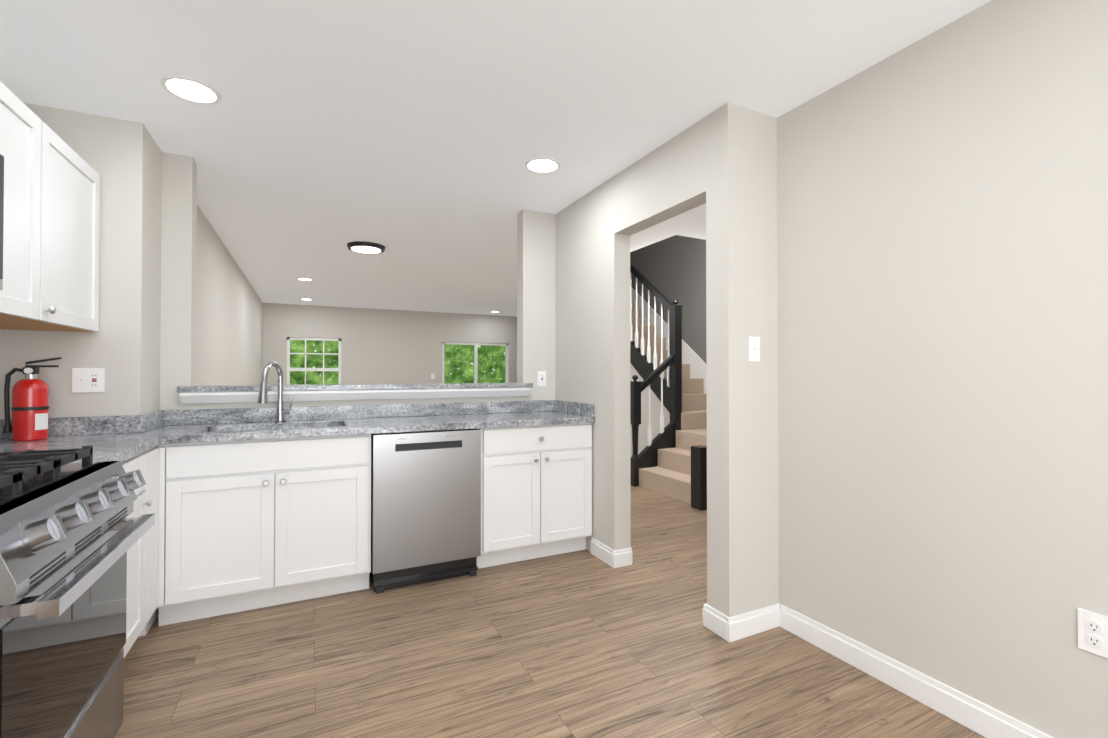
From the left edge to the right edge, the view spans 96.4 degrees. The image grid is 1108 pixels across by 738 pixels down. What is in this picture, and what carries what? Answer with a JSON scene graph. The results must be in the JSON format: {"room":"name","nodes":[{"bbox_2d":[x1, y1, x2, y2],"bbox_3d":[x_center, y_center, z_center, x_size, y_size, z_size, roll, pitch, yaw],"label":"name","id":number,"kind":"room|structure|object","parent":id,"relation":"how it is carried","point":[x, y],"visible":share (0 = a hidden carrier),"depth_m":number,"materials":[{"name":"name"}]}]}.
{"room":"kitchen","nodes":[
{"label":"kitchen","id":0,"kind":"room"},
{"bbox_2d":[0,102,161,418],"bbox_3d":[-2.362,0.007,2.537,0.500,2.440,0.470,0,-1,-26],"label":"wall","id":1,"kind":"structure","parent":0,"point":[122,159],"depth_m":2.40,"materials":[{"name":"grey paint"}]},
{"bbox_2d":[0,419,3,436],"bbox_3d":[-2.258,0.262,1.782,0.020,0.085,0.970,0,-1,-26],"label":"backsplash","id":2,"kind":"structure","parent":1,"relation":"attached to","point":[1,420],"depth_m":2.20,"materials":[{"name":"grey stone"}]},
{"bbox_2d":[4,413,147,436],"bbox_3d":[-2.234,0.267,2.323,0.500,0.085,0.020,0,-1,-26],"label":"backsplash","id":3,"kind":"structure","parent":1,"relation":"attached to","point":[58,426],"depth_m":2.35,"materials":[{"name":"grey stone"}]},
{"bbox_2d":[72,368,104,391],"bbox_3d":[-2.205,0.053,2.342,0.116,0.115,0.015,0,-1,-26],"label":"outlet","id":4,"kind":"object","parent":1,"relation":"attached to","point":[88,379],"visible":1,"depth_m":2.35,"materials":[{"name":"white"}]},
{"bbox_2d":[195,205,262,385],"bbox_3d":[-3.738,0.037,5.766,0.120,2.440,6.540,0,-1,-26],"label":"wall","id":5,"kind":"structure","parent":0,"point":[229,326],"depth_m":4.72,"materials":[{"name":"grey paint"}]},
{"bbox_2d":[160,152,554,409],"bbox_3d":[-1.115,0.014,3.345,2.450,2.440,0.120,0,-1,-26],"label":"wall","id":6,"kind":"structure","parent":0,"point":[178,274],"depth_m":2.89,"materials":[{"name":"grey paint"}]},
{"bbox_2d":[148,410,163,428],"bbox_3d":[-2.100,0.270,2.595,0.020,0.085,0.350,0,-1,-26],"label":"backsplash","id":7,"kind":"structure","parent":6,"relation":"attached to","point":[155,419],"depth_m":2.60,"materials":[{"name":"grey stone"}]},
{"bbox_2d":[177,383,532,403],"bbox_3d":[-1.183,0.151,3.335,2.140,0.097,0.315,0,-1,-26],"label":"bar shelf","id":8,"kind":"object","parent":6,"relation":"on","point":[238,393],"visible":1,"depth_m":3.13,"materials":[{"name":"stone"}]},
{"bbox_2d":[164,401,551,424],"bbox_3d":[-1.075,0.276,3.283,2.428,0.085,0.020,0,-1,-26],"label":"backsplash","id":9,"kind":"structure","parent":6,"relation":"attached to","point":[279,413],"depth_m":3.14,"materials":[{"name":"grey stone"}]},
{"bbox_2d":[537,371,545,385],"bbox_3d":[-0.092,0.073,3.775,0.070,0.115,0.009,0,-1,-26],"label":"outlet","id":10,"kind":"object","parent":6,"relation":"attached to","point":[541,378],"visible":1,"depth_m":3.77,"materials":[{"name":"white plastic"}]},
{"bbox_2d":[263,303,516,384],"bbox_3d":[-2.736,0.075,9.836,5.510,2.440,0.120,0,-1,-26],"label":"wall","id":11,"kind":"structure","parent":0,"point":[382,346],"depth_m":9.51,"materials":[{"name":"grey paint"}]},
{"bbox_2d":[287,337,340,383],"bbox_3d":[-4.356,0.025,9.006,0.950,1.185,0.120,0,-1,-26],"label":"window","id":12,"kind":"structure","parent":11,"relation":"in","point":[305,369],"depth_m":9.01,"materials":[{"name":"white"}]},
{"bbox_2d":[442,342,507,382],"bbox_3d":[-1.628,-0.035,10.348,1.490,1.030,0.120,0,-1,-26],"label":"window","id":13,"kind":"structure","parent":11,"relation":"in","point":[476,357],"depth_m":10.35,"materials":[{"name":"white"}]},
{"bbox_2d":[0,0,990,316],"bbox_3d":[-0.313,-1.248,4.230,6.120,0.100,12.500,0,-1,-26],"label":"ceiling","id":14,"kind":"structure","parent":0,"point":[412,136],"depth_m":2.21,"materials":[{"name":"white paint"}]},
{"bbox_2d":[160,75,221,103],"bbox_3d":[-1.579,-1.213,2.159,0.216,0.007,0.216,0,-1,-26],"label":"recessed light","id":15,"kind":"object","parent":14,"relation":"in","point":[190,89],"visible":1,"depth_m":2.14,"materials":[{"name":"white"}]},
{"bbox_2d":[297,278,312,280],"bbox_3d":[-3.255,-1.172,6.472,0.190,0.007,0.190,0,-1,-26],"label":"recessed light","id":16,"kind":"object","parent":14,"relation":"in","point":[306,279],"visible":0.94,"depth_m":6.47,"materials":[{"name":"white"}]},
{"bbox_2d":[347,241,384,253],"bbox_3d":[-1.821,-1.173,4.803,0.350,0.036,0.350,0,-1,-26],"label":"ceiling light","id":17,"kind":"object","parent":14,"relation":"in","point":[365,247],"visible":1,"depth_m":4.73,"materials":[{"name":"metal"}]},
{"bbox_2d":[524,157,560,172],"bbox_3d":[-0.067,-1.206,2.936,0.216,0.007,0.216,0,-1,-26],"label":"recessed light","id":18,"kind":"object","parent":14,"relation":"in","point":[542,165],"visible":1,"depth_m":2.92,"materials":[{"name":"white"}]},
{"bbox_2d":[115,486,984,737],"bbox_3d":[0.575,1.296,4.643,8.100,0.100,12.500,0,-1,-26],"label":"floor","id":19,"kind":"structure","parent":0,"point":[585,643],"depth_m":2.03,"materials":[{"name":"brown wood"}]},
{"bbox_2d":[0,445,154,737],"bbox_3d":[-1.526,0.727,1.166,0.775,0.974,0.760,0,-1,-26],"label":"gas range","id":20,"kind":"object","parent":19,"relation":"on","point":[71,534],"visible":1,"depth_m":1.22,"materials":[{"name":"silver metal"}]},
{"bbox_2d":[120,445,151,657],"bbox_3d":[-1.888,0.781,1.719,0.614,0.876,0.539,0,-1,-26],"label":"base cabinet","id":21,"kind":"object","parent":19,"relation":"on","point":[135,555],"depth_m":2.00,"materials":[{"name":"white wood"}]},
{"bbox_2d":[144,441,167,635],"bbox_3d":[-2.035,0.784,2.040,0.635,0.876,0.287,0,-1,-26],"label":"base cabinet","id":22,"kind":"object","parent":19,"relation":"on","point":[156,458],"depth_m":2.26,"materials":[{"name":"white"}]},
{"bbox_2d":[168,425,375,624],"bbox_3d":[-1.542,0.790,2.738,0.945,0.876,0.569,0,-1,-26],"label":"base cabinet","id":23,"kind":"object","parent":19,"relation":"on","point":[253,508],"depth_m":2.48,"materials":[{"name":"white"}]},
{"bbox_2d":[0,429,171,463],"bbox_3d":[-1.985,0.325,1.916,0.629,0.038,0.970,0,-1,-26],"label":"countertop","id":24,"kind":"structure","parent":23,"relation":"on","point":[106,446],"depth_m":2.04,"materials":[{"name":"grey stone"}]},
{"bbox_2d":[3,357,61,440],"bbox_3d":[-2.268,0.128,2.153,0.179,0.360,0.114,0,-1,-26],"label":"fire extinguisher","id":25,"kind":"object","parent":24,"relation":"on","point":[30,407],"visible":1,"depth_m":2.12,"materials":[{"name":"red painted metal"},{"name":"dark plastic"},{"name":"brushed nickel"}]},
{"bbox_2d":[148,409,594,444],"bbox_3d":[-0.957,0.335,3.019,2.448,0.038,0.597,0,-1,-26],"label":"countertop","id":26,"kind":"structure","parent":23,"relation":"on","point":[339,426],"depth_m":2.85,"materials":[{"name":"grey stone"}]},
{"bbox_2d":[197,421,343,432],"bbox_3d":[-1.515,0.431,2.715,0.704,0.234,0.384,0,-1,-26],"label":"sink","id":27,"kind":"object","parent":26,"relation":"in","point":[278,425],"depth_m":2.85,"materials":[{"name":"silver metal"}]},
{"bbox_2d":[257,361,292,422],"bbox_3d":[-1.599,0.135,2.846,0.173,0.359,0.203,0,-1,-26],"label":"faucet","id":28,"kind":"object","parent":26,"relation":"on","point":[263,393],"depth_m":2.90,"materials":[{"name":"silver metal"}]},
{"bbox_2d":[371,429,480,593],"bbox_3d":[-0.836,0.798,3.075,0.606,0.868,0.578,0,-1,-26],"label":"dishwasher","id":29,"kind":"object","parent":19,"relation":"on","point":[425,506],"visible":0.98,"depth_m":2.81,"materials":[{"name":"silver metal"}]},
{"bbox_2d":[452,425,591,568],"bbox_3d":[-0.214,0.797,3.392,0.776,0.876,0.569,0,-1,-26],"label":"base cabinet","id":30,"kind":"object","parent":19,"relation":"on","point":[536,480],"depth_m":3.13,"materials":[{"name":"white"}]},
{"bbox_2d":[630,263,706,510],"bbox_3d":[1.049,-0.826,6.485,1.438,4.180,4.011,0,-1,-26],"label":"staircase","id":31,"kind":"structure","parent":19,"relation":"on","point":[668,411],"depth_m":5.56,"materials":[{"name":"carpet"}]},
{"bbox_2d":[555,102,778,616],"bbox_3d":[0.572,0.013,3.188,0.440,2.440,1.890,0,-1,-26],"label":"wall","id":32,"kind":"structure","parent":0,"point":[721,162],"depth_m":2.36,"materials":[{"name":"grey paint"}]},
{"bbox_2d":[552,401,593,416],"bbox_3d":[0.135,0.279,3.551,0.020,0.085,0.567,0,-1,-26],"label":"backsplash","id":33,"kind":"structure","parent":32,"relation":"attached to","point":[585,410],"depth_m":3.51,"materials":[{"name":"grey stone"}]},
{"bbox_2d":[748,336,759,360],"bbox_3d":[0.937,-0.094,2.307,0.070,0.115,0.015,0,-1,-26],"label":"light switch","id":34,"kind":"object","parent":32,"relation":"attached to","point":[753,348],"visible":1,"depth_m":2.31,"materials":[{"name":"white plastic"}]},
{"bbox_2d":[590,538,1053,737],"bbox_3d":[1.369,1.163,1.402,0.336,0.105,5.780,0,-1,-26],"label":"baseboard","id":35,"kind":"structure","parent":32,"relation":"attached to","point":[976,716],"depth_m":1.98,"materials":[{"name":"white wood"}]},
{"bbox_2d":[630,235,705,362],"bbox_3d":[1.668,-1.331,7.000,0.120,5.200,9.120,0,-1,-26],"label":"wall","id":36,"kind":"structure","parent":0,"point":[671,269],"depth_m":6.72,"materials":[{"name":"grey paint"}]},
{"bbox_2d":[777,0,1107,737],"bbox_3d":[1.991,-0.011,0.666,0.120,2.440,3.890,0,-1,-26],"label":"wall","id":37,"kind":"structure","parent":0,"point":[942,229],"depth_m":1.72,"materials":[{"name":"grey paint"}]},
{"bbox_2d":[1078,608,1107,657],"bbox_3d":[1.546,0.756,1.415,0.009,0.115,0.070,0,-1,-26],"label":"outlet","id":38,"kind":"object","parent":37,"relation":"attached to","point":[1092,632],"visible":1,"depth_m":1.42,"materials":[{"name":"white"}]},
{"bbox_3d":[-1.468,-0.017,0.018,0.120,2.440,5.780,0,-1,-26],"label":"wall","id":39,"kind":"structure","parent":0,"visible":0},
{"bbox_2d":[0,81,55,324],"bbox_3d":[-1.998,-0.566,1.628,0.341,0.742,0.454,0,-1,-26],"label":"upper cabinet","id":40,"kind":"object","parent":39,"relation":"attached to","point":[51,235],"depth_m":1.78,"materials":[{"name":"white"}]},
{"bbox_2d":[0,154,3,289],"bbox_3d":[-1.684,-0.450,1.101,0.435,0.417,0.752,0,-1,-26],"label":"microwave","id":41,"kind":"object","parent":40,"relation":"attached to","point":[1,211],"visible":1,"depth_m":1.50,"materials":[{"name":"silver metal"}]},
{"bbox_2d":[0,134,99,331],"bbox_3d":[-2.184,-0.562,2.007,0.341,0.742,0.635,0,-1,-26],"label":"upper cabinet","id":42,"kind":"object","parent":39,"relation":"attached to","point":[77,183],"depth_m":2.14,"materials":[{"name":"white"}]},
{"label":"outside","id":43,"kind":"structure","parent":0,"visible":0},
{"bbox_2d":[290,340,504,383],"bbox_3d":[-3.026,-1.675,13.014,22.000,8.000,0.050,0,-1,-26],"label":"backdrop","id":44,"kind":"structure","parent":43,"point":[458,363],"depth_m":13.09,"materials":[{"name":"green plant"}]}
]}

